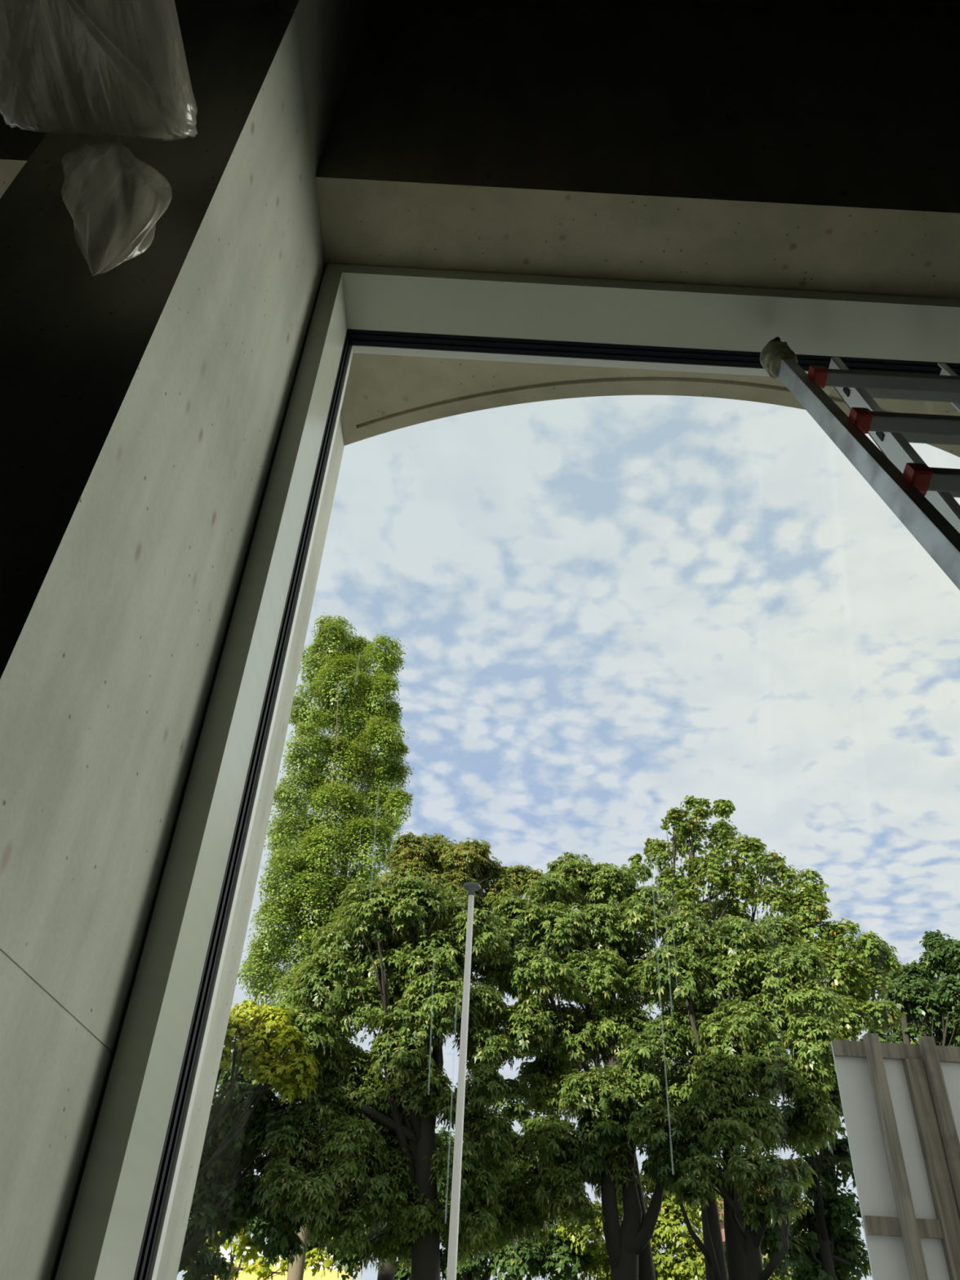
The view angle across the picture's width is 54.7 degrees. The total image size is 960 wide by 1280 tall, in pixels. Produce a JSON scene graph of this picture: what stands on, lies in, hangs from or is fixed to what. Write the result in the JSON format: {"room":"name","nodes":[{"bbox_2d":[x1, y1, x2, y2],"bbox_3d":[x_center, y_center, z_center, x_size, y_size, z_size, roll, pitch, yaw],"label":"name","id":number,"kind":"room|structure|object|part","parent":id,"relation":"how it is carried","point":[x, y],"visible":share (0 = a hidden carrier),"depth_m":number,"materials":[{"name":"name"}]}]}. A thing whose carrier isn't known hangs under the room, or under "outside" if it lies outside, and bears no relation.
{"room":"building under renovation","nodes":[
{"label":"building under renovation","id":0,"kind":"room"},
{"bbox_2d":[0,0,371,1279],"bbox_3d":[-0.561,0.038,1.483,0.289,4.900,1.086,3,-38,0],"label":"wall","id":1,"kind":"structure","parent":0,"point":[144,400],"depth_m":1.18,"materials":[{"name":"concrete"}]},
{"bbox_2d":[0,0,959,457],"bbox_3d":[-0.486,-1.294,2.714,4.065,1.284,0.756,3,-38,0],"label":"ceiling","id":2,"kind":"structure","parent":0,"point":[814,145],"depth_m":2.24,"materials":[{"name":"concrete"}]},
{"bbox_2d":[54,263,959,1279],"bbox_3d":[0.491,0.708,1.219,1.888,3.612,0.760,3,-38,0],"label":"window","id":3,"kind":"structure","parent":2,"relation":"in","point":[117,1228],"depth_m":1.79,"materials":[{"name":"paint"}]},
{"bbox_3d":[0.492,0.681,1.266,1.878,3.512,0.022,3,-38,0],"label":"frame","id":4,"kind":"part","parent":3,"relation":"part of","materials":[{"name":"white paint"}]},
{"bbox_2d":[916,0,959,2],"bbox_3d":[0.747,-3.835,0.628,7.320,0.300,6.770,3,-38,0],"label":"ceiling","id":5,"kind":"structure","parent":0,"point":[945,1],"depth_m":2.80,"materials":[{"name":"grey paint"}]},
{"bbox_3d":[0.513,0.311,-2.420,7.320,0.200,7.010,3,-38,0],"label":"floor","id":6,"kind":"structure","parent":0,"visible":0},
{"bbox_2d":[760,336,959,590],"bbox_3d":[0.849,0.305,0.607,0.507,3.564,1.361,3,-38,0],"label":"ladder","id":7,"kind":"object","parent":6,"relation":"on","point":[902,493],"visible":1,"depth_m":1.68,"materials":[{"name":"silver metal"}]},
{"bbox_2d":[828,356,959,533],"bbox_3d":[0.913,0.431,0.747,0.278,3.539,1.081,3,-38,0],"label":"ladder","id":8,"kind":"object","parent":6,"relation":"on","point":[895,446],"visible":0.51,"depth_m":1.90,"materials":[{"name":"silver metal"}]},
{"bbox_3d":[1.041,0.424,0.769,0.018,3.489,1.064,3,-38,0],"label":"rail","id":9,"kind":"part","parent":8,"relation":"part of","materials":[{"name":"silver metal"}]},
{"bbox_3d":[-2.168,38.500,47.144,180.000,0.250,118.240,3,-38,0],"label":"ground","id":10,"kind":"structure","parent":0,"visible":0},
{"bbox_2d":[177,1057,308,1279],"bbox_3d":[-4.936,10.515,16.562,4.780,6.557,2.865,-18,-42,25],"label":"maple tree","id":11,"kind":"object","parent":10,"relation":"on","point":[224,1198],"visible":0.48,"depth_m":16.39,"materials":[{"name":"green plant"}]},
{"bbox_2d":[195,999,323,1186],"bbox_3d":[-4.042,9.314,15.062,2.357,6.702,1.191,3,-38,0],"label":"maple tree","id":12,"kind":"object","parent":10,"relation":"on","point":[258,1040],"visible":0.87,"depth_m":16.35,"materials":[{"name":"yellow plant"}]},
{"bbox_2d":[196,1226,333,1279],"bbox_3d":[-6.474,19.304,26.653,4.341,4.830,2.660,3,-38,0],"label":"tree","id":13,"kind":"object","parent":10,"relation":"on","point":[263,1272],"visible":0.33,"depth_m":27.03,"materials":[{"name":"yellow plant"}]},
{"bbox_2d":[186,1246,361,1279],"bbox_3d":[-8.616,28.844,39.235,6.980,4.796,6.095,3,-38,0],"label":"bush","id":14,"kind":"object","parent":10,"relation":"on","point":[333,1275],"visible":0.05,"depth_m":37.84,"materials":[{"name":"yellow plant"}]},
{"bbox_2d":[235,612,415,1279],"bbox_3d":[-5.282,9.540,30.483,5.166,25.069,3.926,10,-38,-9],"label":"poplar tree","id":15,"kind":"object","parent":10,"relation":"on","point":[304,868],"visible":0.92,"depth_m":32.95,"materials":[{"name":"green plant"}]},
{"bbox_2d":[255,871,519,1279],"bbox_3d":[-1.707,8.955,16.789,4.831,9.603,3.520,6,-38,-3],"label":"tree","id":16,"kind":"object","parent":10,"relation":"on","point":[401,953],"visible":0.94,"depth_m":16.76,"materials":[{"name":"green plant"}]},
{"bbox_2d":[235,1125,594,1279],"bbox_3d":[-1.983,18.676,27.968,11.049,7.845,3.963,7,-38,-5],"label":"tree","id":17,"kind":"object","parent":10,"relation":"on","point":[529,1256],"visible":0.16,"depth_m":27.95,"materials":[{"name":"green plant"}]},
{"bbox_2d":[370,831,545,1279],"bbox_3d":[-0.809,11.068,23.080,5.372,14.011,2.848,5,-38,-3],"label":"tree","id":18,"kind":"object","parent":10,"relation":"on","point":[432,858],"visible":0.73,"depth_m":26.29,"materials":[{"name":"green plant"}]},
{"bbox_2d":[446,882,480,1279],"bbox_3d":[-0.258,5.953,10.558,0.260,6.689,0.260,3,-38,0],"label":"street lamp","id":19,"kind":"object","parent":10,"relation":"on","point":[472,887],"visible":1,"depth_m":10.90,"materials":[{"name":"grey metal"}]},
{"bbox_2d":[462,851,699,1279],"bbox_3d":[1.924,9.051,18.003,4.810,11.253,3.778,14,-39,-14],"label":"tree","id":20,"kind":"object","parent":10,"relation":"on","point":[553,957],"visible":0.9,"depth_m":18.21,"materials":[{"name":"green plant"}]},
{"bbox_2d":[554,1098,684,1279],"bbox_3d":[2.508,10.971,15.912,2.470,5.691,1.359,3,-38,0],"label":"tree","id":21,"kind":"object","parent":10,"relation":"on","point":[624,1243],"visible":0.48,"depth_m":16.61,"materials":[{"name":"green plant"}]},
{"bbox_2d":[555,1170,724,1279],"bbox_3d":[5.078,19.532,27.949,5.723,7.090,3.643,3,-38,0],"label":"tree","id":22,"kind":"object","parent":10,"relation":"on","point":[668,1267],"visible":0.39,"depth_m":27.99,"materials":[{"name":"green plant"}]},
{"bbox_2d":[635,1079,743,1279],"bbox_3d":[3.739,10.140,14.896,2.248,5.892,1.127,19,-40,-19],"label":"tree","id":23,"kind":"object","parent":10,"relation":"on","point":[668,1167],"visible":0.57,"depth_m":15.41,"materials":[{"name":"green plant"}]},
{"bbox_2d":[627,795,829,1279],"bbox_3d":[6.237,10.074,21.629,5.329,14.437,2.541,3,-38,0],"label":"maple tree","id":24,"kind":"object","parent":10,"relation":"on","point":[723,881],"visible":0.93,"depth_m":24.34,"materials":[{"name":"green plant"}]},
{"bbox_2d":[622,904,853,1279],"bbox_3d":[4.694,9.467,16.946,4.527,9.552,3.924,3,-38,0],"label":"tree","id":25,"kind":"object","parent":10,"relation":"on","point":[744,1043],"visible":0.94,"depth_m":17.27,"materials":[{"name":"green plant"}]},
{"bbox_2d":[673,1119,817,1279],"bbox_3d":[4.133,9.803,13.688,2.145,4.990,1.579,-14,-41,21],"label":"tree","id":26,"kind":"object","parent":10,"relation":"on","point":[785,1180],"visible":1,"depth_m":14.40,"materials":[{"name":"green plant"}]},
{"bbox_2d":[716,1182,807,1274],"bbox_3d":[12.865,29.353,42.359,3.520,9.718,6.800,3,-38,0],"label":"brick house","id":27,"kind":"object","parent":10,"relation":"on","point":[722,1225],"visible":0.02,"depth_m":43.77,"materials":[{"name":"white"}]},
{"bbox_2d":[697,1231,862,1279],"bbox_3d":[9.642,21.564,29.214,5.377,5.828,2.915,3,-38,0],"label":"tree","id":28,"kind":"object","parent":10,"relation":"on","point":[773,1277],"visible":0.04,"depth_m":30.10,"materials":[{"name":"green plant"}]},
{"bbox_2d":[760,1056,871,1279],"bbox_3d":[6.694,11.524,17.557,2.270,7.212,3.091,-25,-46,32],"label":"maple tree","id":29,"kind":"object","parent":10,"relation":"on","point":[819,1251],"visible":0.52,"depth_m":17.96,"materials":[{"name":"green plant"}]},
{"bbox_2d":[785,886,907,1279],"bbox_3d":[8.392,10.812,20.108,3.672,11.609,2.617,33,-46,-33],"label":"maple tree","id":30,"kind":"object","parent":10,"relation":"on","point":[873,963],"visible":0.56,"depth_m":22.21,"materials":[{"name":"green plant"}]},
{"bbox_2d":[858,929,959,1046],"bbox_3d":[14.709,15.186,27.293,5.534,14.021,3.427,-16,-42,23],"label":"maple tree","id":31,"kind":"object","parent":10,"relation":"on","point":[929,1006],"visible":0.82,"depth_m":29.49,"materials":[{"name":"green plant"}]},
{"bbox_3d":[-0.284,5.051,3.847,60.000,0.080,8.730,3,-38,0],"label":"pavement","id":32,"kind":"object","parent":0,"visible":0},
{"bbox_2d":[831,1032,959,1279],"bbox_3d":[3.736,3.885,5.034,2.445,3.602,1.716,3,-38,0],"label":"hoarding","id":33,"kind":"object","parent":32,"relation":"on","point":[900,1102],"visible":1,"depth_m":6.31,"materials":[{"name":"white"}]},
{"bbox_3d":[3.785,3.024,6.727,2.445,0.104,0.043,3,-38,0],"label":"rail","id":34,"kind":"part","parent":33,"relation":"part of","materials":[{"name":"wood"}]},
{"bbox_3d":[2.744,4.279,5.629,0.078,3.587,0.094,3,-38,0],"label":"post","id":35,"kind":"part","parent":33,"relation":"part of","materials":[{"name":"wood"}]},
{"bbox_3d":[3.736,3.887,6.061,2.445,0.104,0.043,3,-38,0],"label":"rail","id":36,"kind":"part","parent":33,"relation":"part of","materials":[{"name":"wood"}]},
{"bbox_3d":[3.149,4.301,5.629,0.078,3.587,0.094,3,-38,0],"label":"post","id":37,"kind":"part","parent":33,"relation":"part of","materials":[{"name":"wood"}]},
{"bbox_3d":[-0.532,-1.761,1.837,0.120,1.620,0.120,3,-38,0],"label":"conduit pipe","id":38,"kind":"object","parent":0,"visible":0},
{"bbox_2d":[0,0,197,275],"bbox_3d":[-0.508,-0.854,1.164,0.294,0.772,0.440,3,-38,0],"label":"plastic bag","id":39,"kind":"object","parent":38,"relation":"hanging from","point":[105,8],"visible":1,"depth_m":1.23,"materials":[{"name":"plastic"}]}
]}

